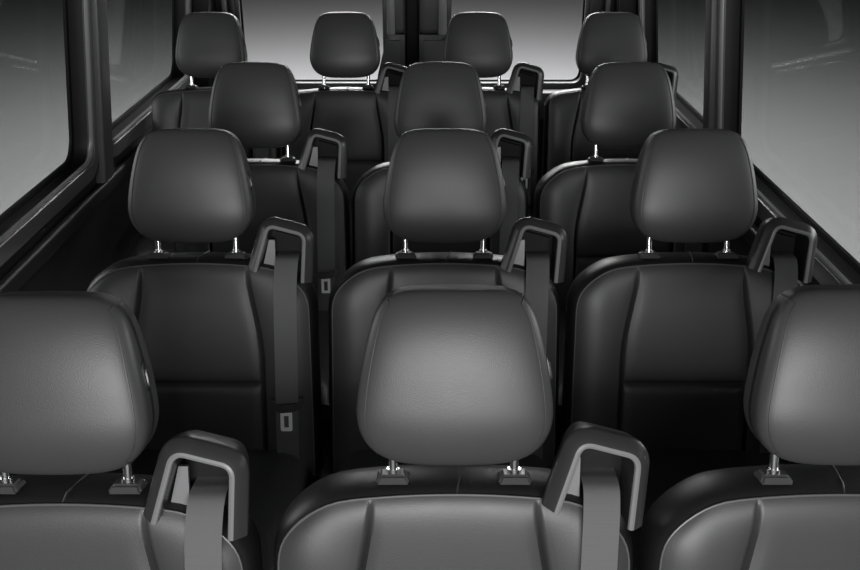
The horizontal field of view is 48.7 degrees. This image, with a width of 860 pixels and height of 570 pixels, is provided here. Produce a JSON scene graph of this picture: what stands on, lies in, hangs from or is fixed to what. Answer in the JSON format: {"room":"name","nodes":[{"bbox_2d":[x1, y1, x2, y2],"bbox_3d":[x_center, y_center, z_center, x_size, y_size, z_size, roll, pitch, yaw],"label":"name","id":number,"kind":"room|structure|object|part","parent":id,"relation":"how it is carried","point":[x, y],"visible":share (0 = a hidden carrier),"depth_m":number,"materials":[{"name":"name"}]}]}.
{"room":"vehicle interior","nodes":[
{"label":"vehicle interior","id":0,"kind":"room"},
{"bbox_2d":[0,0,184,474],"bbox_3d":[-1.115,-0.274,2.271,0.182,1.983,5.082,0,24,0],"label":"wall","id":1,"kind":"structure","parent":0,"point":[109,236],"depth_m":3.14,"materials":[{"name":"black plastic"}]},
{"bbox_2d":[0,0,97,266],"bbox_3d":[-1.117,-0.292,1.627,0.200,1.162,3.090,0,24,0],"label":"window","id":2,"kind":"structure","parent":1,"relation":"in","point":[14,238],"depth_m":3.02,"materials":[{"name":"grey plastic"}]},
{"bbox_2d":[0,145,138,292],"bbox_3d":[-1.131,0.082,2.374,0.030,0.055,4.970,0,24,0],"label":"trim","id":3,"kind":"structure","parent":1,"relation":"attached to","point":[35,259],"depth_m":2.90,"materials":[{"name":"black plastic"}]},
{"bbox_2d":[92,0,113,182],"bbox_3d":[-1.076,-0.976,3.052,0.168,1.325,0.098,0,24,0],"label":"trim","id":4,"kind":"structure","parent":1,"relation":"attached to","point":[105,169],"depth_m":3.17,"materials":[{"name":"grey plastic"}]},
{"bbox_2d":[112,0,191,156],"bbox_3d":[-1.117,-1.220,3.705,0.200,1.162,1.320,0,24,0],"label":"window","id":5,"kind":"structure","parent":1,"relation":"in","point":[123,139],"depth_m":3.81,"materials":[{"name":"grey plastic"}]},
{"bbox_2d":[221,0,227,12],"bbox_3d":[-0.983,-1.556,4.444,0.022,1.360,0.044,0,24,0],"label":"trim","id":6,"kind":"structure","parent":1,"relation":"attached to","point":[223,2],"depth_m":4.53,"materials":[{"name":"grey plastic"}]},
{"bbox_2d":[215,0,614,180],"bbox_3d":[-0.072,-1.317,4.614,2.168,1.992,0.052,0,24,0],"label":"wall","id":7,"kind":"structure","parent":0,"point":[218,8],"depth_m":4.75,"materials":[{"name":"black plastic"}]},
{"bbox_2d":[192,0,214,86],"bbox_3d":[-1.058,-1.453,4.422,0.208,1.574,0.144,0,24,0],"label":"trim","id":8,"kind":"structure","parent":7,"relation":"attached to","point":[197,5],"depth_m":4.46,"materials":[{"name":"black plastic"}]},
{"bbox_2d":[229,0,234,14],"bbox_3d":[-0.948,-1.615,4.428,0.023,1.240,0.024,0,24,0],"label":"trim","id":9,"kind":"structure","parent":7,"relation":"attached to","point":[231,2],"depth_m":4.54,"materials":[{"name":"grey plastic"}]},
{"bbox_2d":[234,0,387,88],"bbox_3d":[-0.572,-1.501,4.522,0.742,1.153,0.078,0,24,0],"label":"window","id":10,"kind":"structure","parent":7,"relation":"in","point":[238,6],"depth_m":4.71,"materials":[{"name":"grey"}]},
{"bbox_2d":[386,0,394,34],"bbox_3d":[-0.186,-1.686,4.343,0.040,1.056,0.039,0,24,0],"label":"trim","id":11,"kind":"structure","parent":7,"relation":"attached to","point":[390,4],"depth_m":4.51,"materials":[{"name":"grey plastic"}]},
{"bbox_2d":[378,33,404,74],"bbox_3d":[-0.193,-1.065,4.644,0.142,0.311,0.064,0,24,0],"label":"trim","id":12,"kind":"structure","parent":7,"relation":"attached to","point":[394,48],"depth_m":4.59,"materials":[{"name":"grey plastic"}]},
{"bbox_2d":[395,0,404,33],"bbox_3d":[-0.163,-1.697,4.367,0.082,1.060,0.065,0,24,0],"label":"trim","id":13,"kind":"structure","parent":7,"relation":"attached to","point":[399,4],"depth_m":4.52,"materials":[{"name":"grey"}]},
{"bbox_2d":[406,0,418,66],"bbox_3d":[-0.086,-1.559,4.450,0.061,1.360,0.029,0,24,0],"label":"trim","id":14,"kind":"structure","parent":7,"relation":"attached to","point":[412,27],"depth_m":4.59,"materials":[{"name":"black plastic"}]},
{"bbox_2d":[419,0,438,33],"bbox_3d":[0.013,-1.697,4.367,0.129,1.060,0.065,0,24,0],"label":"trim","id":15,"kind":"structure","parent":7,"relation":"attached to","point":[428,9],"depth_m":4.52,"materials":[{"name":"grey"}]},
{"bbox_2d":[298,89,565,119],"bbox_3d":[-0.072,-0.896,4.710,1.955,0.137,0.092,0,24,0],"label":"trim","id":16,"kind":"structure","parent":7,"relation":"attached to","point":[546,92],"depth_m":4.67,"materials":[{"name":"grey plastic"}]},
{"bbox_2d":[419,33,445,61],"bbox_3d":[0.013,-1.065,4.644,0.129,0.311,0.064,0,24,0],"label":"trim","id":17,"kind":"structure","parent":7,"relation":"attached to","point":[431,46],"depth_m":4.58,"materials":[{"name":"grey plastic"}]},
{"bbox_2d":[438,0,446,34],"bbox_3d":[0.059,-1.686,4.343,0.040,1.056,0.039,0,24,0],"label":"trim","id":18,"kind":"structure","parent":7,"relation":"attached to","point":[442,20],"depth_m":4.51,"materials":[{"name":"grey plastic"}]},
{"bbox_2d":[447,0,590,88],"bbox_3d":[0.423,-1.501,4.522,0.700,1.153,0.078,0,24,0],"label":"window","id":19,"kind":"structure","parent":7,"relation":"in","point":[586,3],"depth_m":4.71,"materials":[{"name":"grey"}]},
{"bbox_2d":[590,0,602,13],"bbox_3d":[0.798,-1.615,4.428,0.061,1.240,0.024,0,24,0],"label":"trim","id":20,"kind":"structure","parent":7,"relation":"attached to","point":[596,6],"depth_m":4.54,"materials":[{"name":"grey plastic"}]},
{"bbox_2d":[615,0,636,14],"bbox_3d":[0.913,-1.453,4.422,0.208,1.574,0.144,0,24,0],"label":"trim","id":21,"kind":"structure","parent":7,"relation":"attached to","point":[630,6],"depth_m":4.42,"materials":[{"name":"black plastic"}]},
{"bbox_2d":[320,428,560,477],"bbox_3d":[-0.072,0.661,2.715,2.255,0.080,5.120,0,24,0],"label":"floor","id":22,"kind":"structure","parent":0,"point":[325,471],"depth_m":2.95,"materials":[{"name":"black plastic"}]},
{"bbox_2d":[0,291,261,569],"bbox_3d":[-0.513,0.652,1.236,0.536,1.142,0.650,0,24,0],"label":"passenger seat","id":23,"kind":"object","parent":22,"relation":"on","point":[79,402],"visible":1,"depth_m":1.28,"materials":[{"name":"grey leather"}]},
{"bbox_3d":[-0.601,0.264,1.343,0.013,0.130,0.039,0,24,0],"label":"headrest post","id":24,"kind":"part","parent":23,"relation":"part of","materials":[{"name":"silver metal"}]},
{"bbox_3d":[-0.514,0.553,1.361,0.506,0.490,0.121,0,24,0],"label":"backrest","id":25,"kind":"part","parent":23,"relation":"part of","materials":[{"name":"grey leather"}]},
{"bbox_3d":[-0.427,0.264,1.343,0.013,0.130,0.039,0,24,0],"label":"headrest post","id":26,"kind":"part","parent":23,"relation":"part of","materials":[{"name":"silver metal"}]},
{"bbox_3d":[-0.350,0.280,1.327,0.028,0.060,0.018,0,24,0],"label":"guide plate","id":27,"kind":"part","parent":23,"relation":"part of","materials":[{"name":"grey plastic"}]},
{"bbox_2d":[87,128,322,569],"bbox_3d":[-0.521,0.300,2.023,0.536,1.142,0.650,0,24,0],"label":"passenger seat","id":28,"kind":"object","parent":22,"relation":"on","point":[231,339],"visible":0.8,"depth_m":2.11,"materials":[{"name":"black leather"}]},
{"bbox_3d":[-0.609,-0.088,2.130,0.013,0.130,0.039,0,24,0],"label":"headrest post","id":29,"kind":"part","parent":28,"relation":"part of","materials":[{"name":"silver metal"}]},
{"bbox_3d":[-0.522,0.202,2.148,0.506,0.490,0.121,0,24,0],"label":"backrest","id":30,"kind":"part","parent":28,"relation":"part of","materials":[{"name":"grey leather"}]},
{"bbox_2d":[103,448,313,569],"bbox_3d":[-0.522,0.508,2.034,0.506,0.124,0.500,0,24,0],"label":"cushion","id":31,"kind":"object","parent":28,"relation":"on","point":[278,476],"depth_m":2.09,"materials":[{"name":"grey leather"}]},
{"bbox_3d":[-0.435,-0.088,2.130,0.013,0.130,0.039,0,24,0],"label":"headrest post","id":32,"kind":"part","parent":28,"relation":"part of","materials":[{"name":"silver metal"}]},
{"bbox_3d":[-0.358,-0.071,2.114,0.028,0.060,0.018,0,24,0],"label":"guide plate","id":33,"kind":"part","parent":28,"relation":"part of","materials":[{"name":"grey plastic"}]},
{"bbox_3d":[-0.324,0.307,2.143,0.026,0.047,0.013,0,24,0],"label":"latch plate","id":34,"kind":"part","parent":28,"relation":"part of","materials":[{"name":"silver metal"}]},
{"bbox_2d":[129,12,281,257],"bbox_3d":[-0.844,-0.409,3.612,0.510,1.142,0.650,0,24,0],"label":"seat","id":35,"kind":"object","parent":22,"relation":"on","point":[206,42],"visible":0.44,"depth_m":3.63,"materials":[{"name":"grey leather"}]},
{"bbox_2d":[129,234,173,257],"bbox_3d":[-0.846,-0.201,3.623,0.477,0.124,0.500,0,24,0],"label":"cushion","id":36,"kind":"object","parent":35,"relation":"on","point":[144,245],"depth_m":3.40,"materials":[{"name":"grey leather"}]},
{"bbox_3d":[-0.846,-0.507,3.738,0.477,0.490,0.120,0,24,0],"label":"backrest","id":37,"kind":"part","parent":35,"relation":"part of","materials":[{"name":"grey leather"}]},
{"bbox_2d":[174,62,350,482],"bbox_3d":[-0.507,-0.005,2.708,0.536,1.142,0.650,0,24,0],"label":"passenger seat","id":38,"kind":"object","parent":22,"relation":"on","point":[259,103],"visible":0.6,"depth_m":2.78,"materials":[{"name":"black leather"}]},
{"bbox_3d":[-0.508,-0.103,2.833,0.506,0.490,0.121,0,24,0],"label":"backrest","id":39,"kind":"part","parent":38,"relation":"part of","materials":[{"name":"grey leather"}]},
{"bbox_3d":[-0.421,-0.393,2.815,0.013,0.130,0.039,0,24,0],"label":"headrest post","id":40,"kind":"part","parent":38,"relation":"part of","materials":[{"name":"silver metal"}]},
{"bbox_3d":[-0.344,-0.377,2.799,0.028,0.060,0.018,0,24,0],"label":"guide plate","id":41,"kind":"part","parent":38,"relation":"part of","materials":[{"name":"grey plastic"}]},
{"bbox_3d":[-0.338,0.396,2.859,0.040,0.287,0.400,0,24,0],"label":"leg","id":42,"kind":"part","parent":38,"relation":"part of","materials":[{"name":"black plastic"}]},
{"bbox_2d":[318,311,329,418],"bbox_3d":[-0.508,0.203,2.719,0.506,0.124,0.500,0,24,0],"label":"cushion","id":43,"kind":"object","parent":38,"relation":"on","point":[322,315],"depth_m":2.60,"materials":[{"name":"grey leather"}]},
{"bbox_3d":[-0.310,0.002,2.828,0.026,0.047,0.013,0,24,0],"label":"latch plate","id":44,"kind":"part","parent":38,"relation":"part of","materials":[{"name":"silver metal"}]},
{"bbox_2d":[284,12,406,266],"bbox_3d":[-0.326,-0.409,3.612,0.510,1.142,0.650,0,24,0],"label":"seat","id":45,"kind":"object","parent":22,"relation":"on","point":[343,44],"visible":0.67,"depth_m":3.69,"materials":[{"name":"black leather"}]},
{"bbox_3d":[-0.415,-0.797,3.719,0.013,0.130,0.039,0,24,0],"label":"headrest post","id":46,"kind":"part","parent":45,"relation":"part of","materials":[{"name":"silver metal"}]},
{"bbox_3d":[-0.328,-0.507,3.738,0.477,0.490,0.120,0,24,0],"label":"backrest","id":47,"kind":"part","parent":45,"relation":"part of","materials":[{"name":"grey leather"}]},
{"bbox_2d":[349,202,351,266],"bbox_3d":[-0.328,-0.201,3.623,0.477,0.124,0.500,0,24,0],"label":"cushion","id":48,"kind":"object","parent":45,"relation":"on","point":[350,203],"depth_m":3.52,"materials":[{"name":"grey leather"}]},
{"bbox_3d":[-0.176,-0.780,3.703,0.028,0.060,0.018,0,24,0],"label":"guide plate","id":49,"kind":"part","parent":45,"relation":"part of","materials":[{"name":"grey plastic"}]},
{"bbox_2d":[352,62,532,265],"bbox_3d":[0.031,-0.005,2.708,0.536,1.142,0.650,0,24,0],"label":"passenger seat","id":50,"kind":"object","parent":22,"relation":"on","point":[430,94],"visible":0.34,"depth_m":2.77,"materials":[{"name":"black leather"}]},
{"bbox_3d":[0.030,-0.103,2.833,0.506,0.490,0.121,0,24,0],"label":"backrest","id":51,"kind":"part","parent":50,"relation":"part of","materials":[{"name":"grey leather"}]},
{"bbox_3d":[0.194,-0.377,2.799,0.028,0.060,0.018,0,24,0],"label":"guide plate","id":52,"kind":"part","parent":50,"relation":"part of","materials":[{"name":"grey plastic"}]},
{"bbox_2d":[328,128,566,473],"bbox_3d":[0.033,0.300,2.023,0.536,1.142,0.650,0,24,0],"label":"passenger seat","id":53,"kind":"object","parent":22,"relation":"on","point":[443,185],"visible":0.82,"depth_m":2.10,"materials":[{"name":"black leather"}]},
{"bbox_3d":[-0.055,-0.088,2.130,0.013,0.130,0.039,0,24,0],"label":"headrest post","id":54,"kind":"part","parent":53,"relation":"part of","materials":[{"name":"silver metal"}]},
{"bbox_2d":[338,449,548,471],"bbox_3d":[0.032,0.508,2.034,0.506,0.124,0.500,0,24,0],"label":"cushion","id":55,"kind":"object","parent":53,"relation":"on","point":[348,459],"depth_m":2.15,"materials":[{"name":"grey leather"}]},
{"bbox_3d":[0.032,0.202,2.148,0.506,0.490,0.121,0,24,0],"label":"backrest","id":56,"kind":"part","parent":53,"relation":"part of","materials":[{"name":"grey leather"}]},
{"bbox_3d":[0.119,-0.088,2.130,0.013,0.130,0.039,0,24,0],"label":"headrest post","id":57,"kind":"part","parent":53,"relation":"part of","materials":[{"name":"silver metal"}]},
{"bbox_3d":[0.196,-0.071,2.114,0.028,0.060,0.018,0,24,0],"label":"guide plate","id":58,"kind":"part","parent":53,"relation":"part of","materials":[{"name":"grey plastic"}]},
{"bbox_2d":[274,284,649,569],"bbox_3d":[0.035,0.643,1.256,0.536,1.142,0.650,0,24,0],"label":"passenger seat","id":59,"kind":"object","parent":22,"relation":"on","point":[455,381],"visible":1,"depth_m":1.32,"materials":[{"name":"black leather"}]},
{"bbox_3d":[-0.053,0.255,1.363,0.013,0.130,0.039,0,24,0],"label":"headrest post","id":60,"kind":"part","parent":59,"relation":"part of","materials":[{"name":"silver metal"}]},
{"bbox_3d":[0.034,0.545,1.381,0.506,0.490,0.121,0,24,0],"label":"backrest","id":61,"kind":"part","parent":59,"relation":"part of","materials":[{"name":"grey leather"}]},
{"bbox_3d":[0.121,0.255,1.363,0.013,0.130,0.039,0,24,0],"label":"headrest post","id":62,"kind":"part","parent":59,"relation":"part of","materials":[{"name":"silver metal"}]},
{"bbox_3d":[0.198,0.271,1.347,0.028,0.060,0.018,0,24,0],"label":"guide plate","id":63,"kind":"part","parent":59,"relation":"part of","materials":[{"name":"grey plastic"}]},
{"bbox_2d":[443,12,543,216],"bbox_3d":[0.186,-0.409,3.612,0.510,1.142,0.650,0,24,0],"label":"seat","id":64,"kind":"object","parent":22,"relation":"on","point":[480,40],"visible":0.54,"depth_m":3.65,"materials":[{"name":"black leather"}]},
{"bbox_3d":[0.184,-0.507,3.738,0.477,0.490,0.120,0,24,0],"label":"backrest","id":65,"kind":"part","parent":64,"relation":"part of","materials":[{"name":"grey leather"}]},
{"bbox_3d":[0.336,-0.780,3.703,0.028,0.060,0.018,0,24,0],"label":"guide plate","id":66,"kind":"part","parent":64,"relation":"part of","materials":[{"name":"grey plastic"}]},
{"bbox_3d":[0.370,-0.402,3.732,0.026,0.047,0.013,0,24,0],"label":"latch plate","id":67,"kind":"part","parent":64,"relation":"part of","materials":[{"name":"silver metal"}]},
{"bbox_2d":[528,205,532,216],"bbox_3d":[0.184,-0.201,3.623,0.477,0.124,0.500,0,24,0],"label":"cushion","id":68,"kind":"object","parent":64,"relation":"on","point":[530,207],"depth_m":3.70,"materials":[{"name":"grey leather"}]},
{"bbox_2d":[542,12,677,176],"bbox_3d":[0.704,-0.409,3.612,0.510,1.142,0.650,0,24,0],"label":"seat","id":69,"kind":"object","parent":22,"relation":"on","point":[604,37],"visible":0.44,"depth_m":3.69,"materials":[{"name":"black leather"}]},
{"bbox_3d":[0.702,-0.507,3.738,0.477,0.490,0.120,0,24,0],"label":"backrest","id":70,"kind":"part","parent":69,"relation":"part of","materials":[{"name":"grey leather"}]},
{"bbox_2d":[533,62,708,427],"bbox_3d":[0.579,-0.005,2.708,0.536,1.142,0.650,0,24,0],"label":"passenger seat","id":71,"kind":"object","parent":22,"relation":"on","point":[624,103],"visible":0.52,"depth_m":2.79,"materials":[{"name":"black leather"}]},
{"bbox_2d":[558,309,565,418],"bbox_3d":[0.578,0.203,2.719,0.506,0.124,0.500,0,24,0],"label":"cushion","id":72,"kind":"object","parent":71,"relation":"on","point":[562,311],"depth_m":2.61,"materials":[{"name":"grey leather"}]},
{"bbox_3d":[0.491,-0.393,2.815,0.013,0.130,0.039,0,24,0],"label":"headrest post","id":73,"kind":"part","parent":71,"relation":"part of","materials":[{"name":"silver metal"}]},
{"bbox_3d":[0.578,-0.103,2.833,0.506,0.490,0.121,0,24,0],"label":"backrest","id":74,"kind":"part","parent":71,"relation":"part of","materials":[{"name":"grey leather"}]},
{"bbox_2d":[560,128,817,569],"bbox_3d":[0.579,0.300,2.023,0.536,1.142,0.650,0,24,0],"label":"passenger seat","id":75,"kind":"object","parent":22,"relation":"on","point":[658,347],"visible":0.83,"depth_m":2.12,"materials":[{"name":"black leather"}]},
{"bbox_3d":[0.491,-0.088,2.130,0.013,0.130,0.039,0,24,0],"label":"headrest post","id":76,"kind":"part","parent":75,"relation":"part of","materials":[{"name":"silver metal"}]},
{"bbox_3d":[0.578,0.202,2.148,0.506,0.490,0.121,0,24,0],"label":"backrest","id":77,"kind":"part","parent":75,"relation":"part of","materials":[{"name":"grey leather"}]},
{"bbox_2d":[629,448,784,569],"bbox_3d":[0.578,0.508,2.034,0.506,0.124,0.500,0,24,0],"label":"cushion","id":78,"kind":"object","parent":75,"relation":"on","point":[668,467],"depth_m":2.13,"materials":[{"name":"grey leather"}]},
{"bbox_3d":[0.665,-0.088,2.130,0.013,0.130,0.039,0,24,0],"label":"headrest post","id":79,"kind":"part","parent":75,"relation":"part of","materials":[{"name":"silver metal"}]},
{"bbox_3d":[0.742,-0.071,2.114,0.028,0.060,0.018,0,24,0],"label":"guide plate","id":80,"kind":"part","parent":75,"relation":"part of","materials":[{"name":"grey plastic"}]},
{"bbox_2d":[638,284,859,569],"bbox_3d":[0.581,0.643,1.256,0.536,1.142,0.650,0,24,0],"label":"passenger seat","id":81,"kind":"object","parent":22,"relation":"on","point":[801,400],"visible":1,"depth_m":1.33,"materials":[{"name":"black leather"}]},
{"bbox_3d":[0.580,0.545,1.381,0.506,0.490,0.121,0,24,0],"label":"backrest","id":82,"kind":"part","parent":81,"relation":"part of","materials":[{"name":"grey leather"}]},
{"bbox_3d":[0.493,0.255,1.363,0.013,0.130,0.039,0,24,0],"label":"headrest post","id":83,"kind":"part","parent":81,"relation":"part of","materials":[{"name":"silver metal"}]},
{"bbox_2d":[637,0,859,463],"bbox_3d":[0.970,-0.274,2.271,0.182,1.983,5.082,0,24,0],"label":"wall","id":84,"kind":"structure","parent":0,"point":[740,246],"depth_m":3.13,"materials":[{"name":"black plastic"}]},
{"bbox_2d":[605,0,610,11],"bbox_3d":[0.851,-1.556,4.444,0.022,1.360,0.044,0,24,0],"label":"trim","id":85,"kind":"structure","parent":84,"relation":"attached to","point":[607,2],"depth_m":4.52,"materials":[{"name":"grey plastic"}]},
{"bbox_2d":[638,0,702,127],"bbox_3d":[0.972,-1.222,3.709,0.200,1.162,1.250,0,24,0],"label":"window","id":86,"kind":"structure","parent":84,"relation":"in","point":[682,121],"depth_m":4.00,"materials":[{"name":"grey plastic"}]},
{"bbox_2d":[703,0,716,127],"bbox_3d":[0.931,-0.999,3.102,0.168,1.325,0.068,0,24,0],"label":"trim","id":87,"kind":"structure","parent":84,"relation":"attached to","point":[711,5],"depth_m":3.19,"materials":[{"name":"grey plastic"}]},
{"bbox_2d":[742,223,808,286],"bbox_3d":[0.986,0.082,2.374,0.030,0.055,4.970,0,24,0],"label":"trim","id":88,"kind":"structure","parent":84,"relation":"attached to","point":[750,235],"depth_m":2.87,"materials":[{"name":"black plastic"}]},
{"bbox_2d":[715,0,859,284],"bbox_3d":[0.972,-0.307,1.659,0.200,1.162,3.160,0,24,0],"label":"window","id":89,"kind":"structure","parent":84,"relation":"in","point":[825,272],"depth_m":2.92,"materials":[{"name":"grey plastic"}]},
{"label":"outside","id":90,"kind":"structure","parent":0,"visible":0},
{"bbox_2d":[0,0,859,262],"bbox_3d":[0.000,-4.587,16.021,60.000,0.100,57.000,0,24,0],"label":"windows","id":91,"kind":"structure","parent":90,"point":[800,127],"depth_m":11.71,"materials":[{"name":"grey glass"}]}
]}

